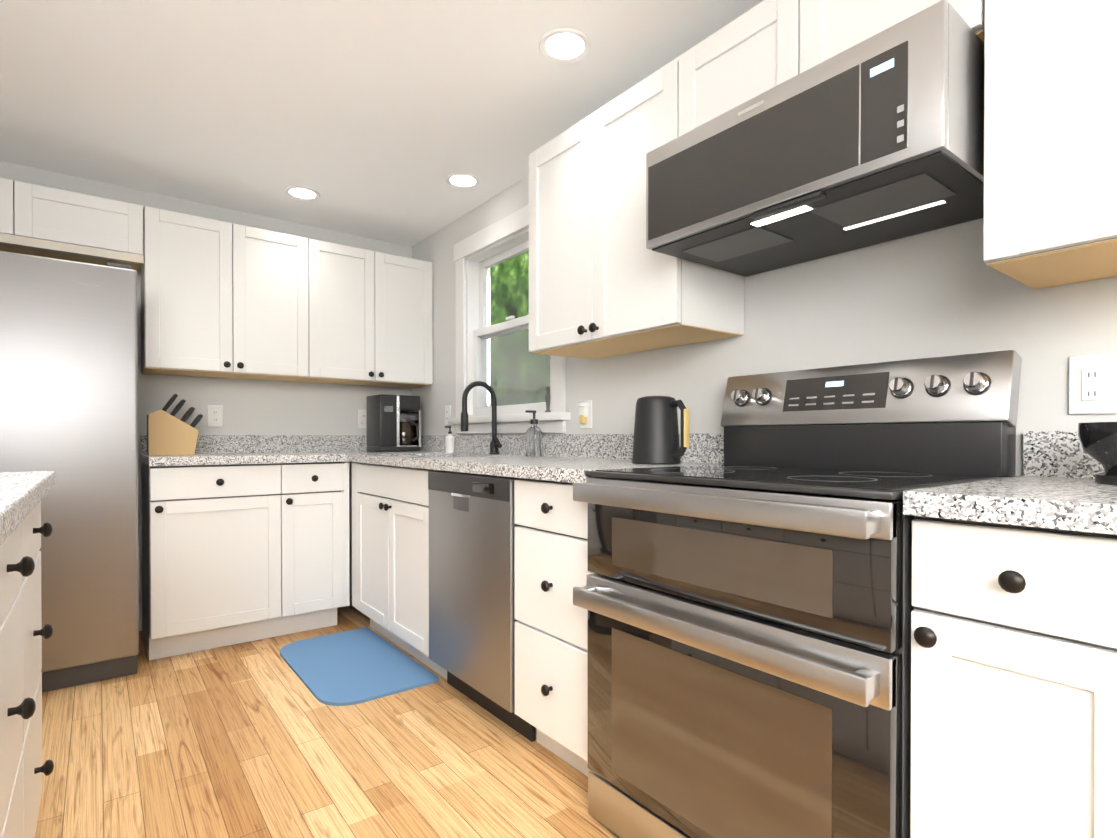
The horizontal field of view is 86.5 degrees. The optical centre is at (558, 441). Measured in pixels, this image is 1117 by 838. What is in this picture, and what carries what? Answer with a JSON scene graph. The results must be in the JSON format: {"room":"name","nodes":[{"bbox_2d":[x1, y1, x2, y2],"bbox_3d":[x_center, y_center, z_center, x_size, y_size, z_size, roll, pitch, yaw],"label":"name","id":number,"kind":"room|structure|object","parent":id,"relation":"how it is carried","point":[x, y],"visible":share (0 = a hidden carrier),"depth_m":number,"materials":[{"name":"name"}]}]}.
{"room":"kitchen","nodes":[
{"label":"kitchen","id":0,"kind":"room"},
{"bbox_2d":[0,161,411,630],"bbox_3d":[-2.849,-0.158,2.638,4.900,2.280,0.150,0,1,-38],"label":"wall","id":1,"kind":"structure","parent":0,"point":[259,407],"depth_m":3.36,"materials":[{"name":"white paint"}]},
{"bbox_2d":[0,178,143,270],"bbox_3d":[-2.438,-0.918,2.644,0.953,0.400,0.332,0,1,-38],"label":"upper cabinet","id":2,"kind":"object","parent":1,"relation":"attached to","point":[41,221],"visible":1,"depth_m":2.66,"materials":[{"name":"white paint"}]},
{"bbox_2d":[207,405,222,426],"bbox_3d":[-1.895,-0.142,3.276,0.075,0.120,0.009,0,1,-38],"label":"outlet","id":3,"kind":"object","parent":1,"relation":"attached to","point":[214,415],"depth_m":3.27,"materials":[{"name":"white plastic"}]},
{"bbox_2d":[140,206,432,387],"bbox_3d":[-1.464,-0.740,3.384,1.485,0.767,0.359,0,1,-38],"label":"upper cabinet","id":4,"kind":"object","parent":1,"relation":"attached to","point":[221,299],"visible":1,"depth_m":3.18,"materials":[{"name":"white paint"}]},
{"bbox_2d":[357,409,366,427],"bbox_3d":[-1.235,-0.146,3.773,0.075,0.120,0.033,0,1,-38],"label":"outlet","id":5,"kind":"object","parent":1,"relation":"attached to","point":[361,414],"depth_m":3.77,"materials":[{"name":"white plastic"}]},
{"bbox_2d":[35,596,619,837],"bbox_3d":[-0.902,1.050,0.139,4.900,0.100,6.500,0,1,-38],"label":"floor","id":6,"kind":"structure","parent":0,"point":[254,739],"depth_m":1.83,"materials":[{"name":"brown wood"}]},
{"bbox_2d":[0,593,3,837],"bbox_3d":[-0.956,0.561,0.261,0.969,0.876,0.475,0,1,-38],"label":"base cabinet","id":7,"kind":"object","parent":6,"relation":"on","point":[1,594],"depth_m":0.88,"materials":[{"name":"white paint"}]},
{"bbox_2d":[0,511,35,837],"bbox_3d":[-1.247,0.558,0.636,0.969,0.876,0.475,0,1,-38],"label":"base cabinet","id":8,"kind":"object","parent":6,"relation":"on","point":[22,633],"depth_m":1.05,"materials":[{"name":"white paint"}]},
{"bbox_2d":[32,501,51,826],"bbox_3d":[-1.539,0.555,1.011,0.969,0.876,0.475,0,1,-38],"label":"base cabinet","id":9,"kind":"object","parent":6,"relation":"on","point":[37,530],"depth_m":1.38,"materials":[{"name":"white paint"}]},
{"bbox_2d":[0,471,54,545],"bbox_3d":[-0.908,0.104,-0.002,1.266,0.038,2.896,0,1,-38],"label":"countertop","id":10,"kind":"structure","parent":9,"relation":"on","point":[22,495],"depth_m":0.97,"materials":[{"name":"white stone"}]},
{"bbox_2d":[0,251,138,691],"bbox_3d":[-2.304,0.126,2.443,0.910,1.715,0.770,0,1,-38],"label":"refrigerator","id":11,"kind":"object","parent":6,"relation":"on","point":[68,380],"visible":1,"depth_m":2.36,"materials":[{"name":"grey metal"}]},
{"bbox_2d":[141,462,349,659],"bbox_3d":[-1.619,0.541,3.088,0.867,0.876,0.649,0,1,-38],"label":"base cabinet","id":12,"kind":"object","parent":6,"relation":"on","point":[232,554],"visible":1,"depth_m":2.83,"materials":[{"name":"white paint"}]},
{"bbox_2d":[140,435,343,465],"bbox_3d":[-1.634,0.033,3.075,0.840,0.138,0.647,0,1,-38],"label":"countertop","id":13,"kind":"structure","parent":12,"relation":"on","point":[209,449],"depth_m":3.24,"materials":[{"name":"grey stone"}]},
{"bbox_2d":[147,394,202,454],"bbox_3d":[-1.904,-0.087,2.954,0.229,0.302,0.120,0,1,-38],"label":"knife block","id":14,"kind":"object","parent":13,"relation":"on","point":[169,434],"visible":1,"depth_m":2.90,"materials":[{"name":"brown wood"}]},
{"bbox_2d":[280,627,438,705],"bbox_3d":[-0.920,0.976,2.631,0.450,0.012,0.840,0,1,-38],"label":"floor mat","id":15,"kind":"object","parent":6,"relation":"on","point":[355,666],"visible":0.92,"depth_m":2.55,"materials":[{"name":"blue"}]},
{"bbox_2d":[352,462,446,678],"bbox_3d":[-0.575,0.542,2.930,0.649,0.876,0.946,0,1,-38],"label":"base cabinet","id":16,"kind":"object","parent":6,"relation":"on","point":[390,552],"visible":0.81,"depth_m":2.68,"materials":[{"name":"white paint"}]},
{"bbox_2d":[344,433,723,482],"bbox_3d":[-0.456,0.035,2.773,0.650,0.138,2.569,0,1,-38],"label":"countertop","id":17,"kind":"structure","parent":16,"relation":"on","point":[565,457],"depth_m":2.41,"materials":[{"name":"grey stone"}]},
{"bbox_2d":[367,394,420,451],"bbox_3d":[-1.031,-0.114,3.714,0.261,0.345,0.240,0,1,-38],"label":"drip coffee maker","id":18,"kind":"object","parent":17,"relation":"on","point":[393,424],"visible":1,"depth_m":3.63,"materials":[{"name":"grey plastic"}]},
{"bbox_2d":[445,426,453,452],"bbox_3d":[-0.614,-0.013,3.343,0.055,0.148,0.050,0,1,-38],"label":"soap bottle","id":19,"kind":"object","parent":17,"relation":"on","point":[449,443],"visible":1,"depth_m":3.33,"materials":[{"name":"white plastic"}]},
{"bbox_2d":[461,381,501,453],"bbox_3d":[-0.376,-0.120,2.950,0.216,0.368,0.101,0,1,-38],"label":"gooseneck faucet","id":20,"kind":"object","parent":17,"relation":"on","point":[495,444],"visible":0.98,"depth_m":2.97,"materials":[{"name":"black metal"}]},
{"bbox_2d":[525,410,541,456],"bbox_3d":[-0.113,-0.037,2.662,0.081,0.206,0.072,0,1,-38],"label":"pump soap dispenser","id":21,"kind":"object","parent":17,"relation":"on","point":[534,440],"visible":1,"depth_m":2.64,"materials":[{"name":"clear glass"}]},
{"bbox_2d":[632,396,689,463],"bbox_3d":[0.336,-0.041,1.944,0.160,0.223,0.217,0,1,-38],"label":"electric kettle","id":22,"kind":"object","parent":17,"relation":"on","point":[656,436],"visible":0.98,"depth_m":1.90,"materials":[{"name":"black"}]},
{"bbox_2d":[428,470,534,741],"bbox_3d":[-0.094,0.549,2.322,0.622,0.870,0.597,0,1,-38],"label":"stainless steel dishwasher","id":23,"kind":"object","parent":6,"relation":"on","point":[472,619],"visible":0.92,"depth_m":2.08,"materials":[{"name":"grey metal"}]},
{"bbox_2d":[514,478,592,776],"bbox_3d":[0.210,0.549,1.920,0.649,0.876,0.398,0,1,-38],"label":"base cabinet","id":24,"kind":"object","parent":6,"relation":"on","point":[551,571],"visible":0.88,"depth_m":1.74,"materials":[{"name":"white paint"}]},
{"bbox_2d":[573,350,1021,837],"bbox_3d":[0.541,0.393,1.435,0.718,1.196,0.759,0,1,-38],"label":"oven range","id":25,"kind":"object","parent":6,"relation":"on","point":[748,606],"visible":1,"depth_m":1.24,"materials":[{"name":"grey metal"}]},
{"bbox_2d":[910,516,1116,837],"bbox_3d":[0.893,0.555,1.040,0.649,0.876,0.287,0,1,-38],"label":"base cabinet","id":26,"kind":"object","parent":6,"relation":"on","point":[1013,681],"visible":1,"depth_m":0.87,"materials":[{"name":"white paint"}]},
{"bbox_2d":[903,431,1116,534],"bbox_3d":[0.902,0.047,1.030,0.642,0.138,0.307,0,1,-38],"label":"countertop","id":27,"kind":"structure","parent":26,"relation":"on","point":[1055,486],"depth_m":0.92,"materials":[{"name":"grey stone"}]},
{"bbox_2d":[1078,422,1116,484],"bbox_3d":[1.038,-0.001,1.074,0.148,0.155,0.148,0,1,-38],"label":"mortar","id":28,"kind":"object","parent":27,"relation":"on","point":[1098,440],"visible":1,"depth_m":1.07,"materials":[{"name":"black stone"}]},
{"bbox_2d":[0,0,763,246],"bbox_3d":[-0.902,-1.331,0.122,4.900,0.100,6.500,0,1,-38],"label":"ceiling","id":29,"kind":"structure","parent":0,"point":[381,120],"depth_m":2.19,"materials":[{"name":"white paint"}]},
{"bbox_2d":[285,186,319,200],"bbox_3d":[-1.336,-1.296,3.102,0.161,0.008,0.167,0,0,19],"label":"recessed light","id":30,"kind":"object","parent":29,"relation":"in","point":[297,192],"depth_m":3.10,"materials":[{"name":"white plastic"}]},
{"bbox_2d":[445,173,479,188],"bbox_3d":[-0.475,-1.295,2.948,0.161,0.008,0.167,0,0,19],"label":"recessed light","id":31,"kind":"object","parent":29,"relation":"in","point":[458,180],"depth_m":2.95,"materials":[{"name":"white plastic"}]},
{"bbox_2d":[539,27,590,62],"bbox_3d":[0.021,-1.288,1.934,0.161,0.008,0.167,0,0,19],"label":"recessed light","id":32,"kind":"object","parent":29,"relation":"in","point":[564,45],"depth_m":1.93,"materials":[{"name":"white plastic"}]},
{"bbox_2d":[411,176,1116,477],"bbox_3d":[0.974,-0.151,1.587,0.150,2.280,6.200,0,1,-38],"label":"wall","id":33,"kind":"structure","parent":0,"point":[945,291],"depth_m":1.66,"materials":[{"name":"white paint"}]},
{"bbox_2d":[445,405,450,424],"bbox_3d":[-0.666,-0.160,3.567,0.009,0.115,0.070,0,1,-38],"label":"outlet","id":34,"kind":"object","parent":33,"relation":"attached to","point":[447,408],"depth_m":3.56,"materials":[{"name":"white plastic"}]},
{"bbox_2d":[448,204,569,433],"bbox_3d":[-0.237,-0.594,3.099,0.205,1.102,1.070,0,1,-38],"label":"double-hung window","id":35,"kind":"structure","parent":33,"relation":"in","point":[478,255],"depth_m":3.25,"materials":[{"name":"white paint"}]},
{"bbox_2d":[545,386,550,411],"bbox_3d":[-0.049,-0.197,2.736,0.028,0.122,0.028,0,1,-38],"label":"figurine","id":36,"kind":"object","parent":35,"relation":"on","point":[547,396],"visible":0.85,"depth_m":2.73,"materials":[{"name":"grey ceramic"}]},
{"bbox_2d":[578,400,591,428],"bbox_3d":[0.111,-0.118,2.546,0.074,0.120,0.051,0,1,40],"label":"outlet","id":37,"kind":"object","parent":33,"relation":"attached to","point":[585,407],"depth_m":2.54,"materials":[{"name":"white plastic"}]},
{"bbox_2d":[529,58,743,359],"bbox_3d":[0.243,-0.738,2.132,0.327,0.776,0.760,0,1,-38],"label":"upper cabinet","id":38,"kind":"object","parent":33,"relation":"attached to","point":[604,281],"depth_m":1.98,"materials":[{"name":"white paint"}]},
{"bbox_2d":[677,0,988,136],"bbox_3d":[0.708,-0.962,1.531,0.327,0.320,0.752,0,1,-38],"label":"upper cabinet","id":39,"kind":"object","parent":33,"relation":"attached to","point":[773,42],"depth_m":1.49,"materials":[{"name":"white paint"}]},
{"bbox_2d":[646,0,983,276],"bbox_3d":[0.648,-0.658,1.492,0.469,0.276,0.732,0,1,-38],"label":"microwave","id":40,"kind":"object","parent":39,"relation":"attached to","point":[878,138],"visible":1,"depth_m":1.28,"materials":[{"name":"silver metal"}]},
{"bbox_2d":[975,0,1116,288],"bbox_3d":[1.033,-0.731,1.113,0.327,0.776,0.306,0,1,-38],"label":"upper cabinet","id":41,"kind":"object","parent":33,"relation":"attached to","point":[1050,191],"depth_m":1.07,"materials":[{"name":"white paint"}]},
{"bbox_2d":[1068,353,1116,414],"bbox_3d":[1.128,-0.122,1.254,0.010,0.125,0.078,0,1,-38],"label":"outlet","id":42,"kind":"object","parent":33,"relation":"attached to","point":[1092,384],"depth_m":1.25,"materials":[{"name":"white plastic"}]},
{"label":"outside","id":43,"kind":"structure","parent":0,"visible":0},
{"bbox_2d":[490,251,549,405],"bbox_3d":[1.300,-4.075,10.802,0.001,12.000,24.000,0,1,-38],"label":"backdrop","id":44,"kind":"structure","parent":43,"point":[518,272],"depth_m":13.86,"materials":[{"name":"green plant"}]}
]}

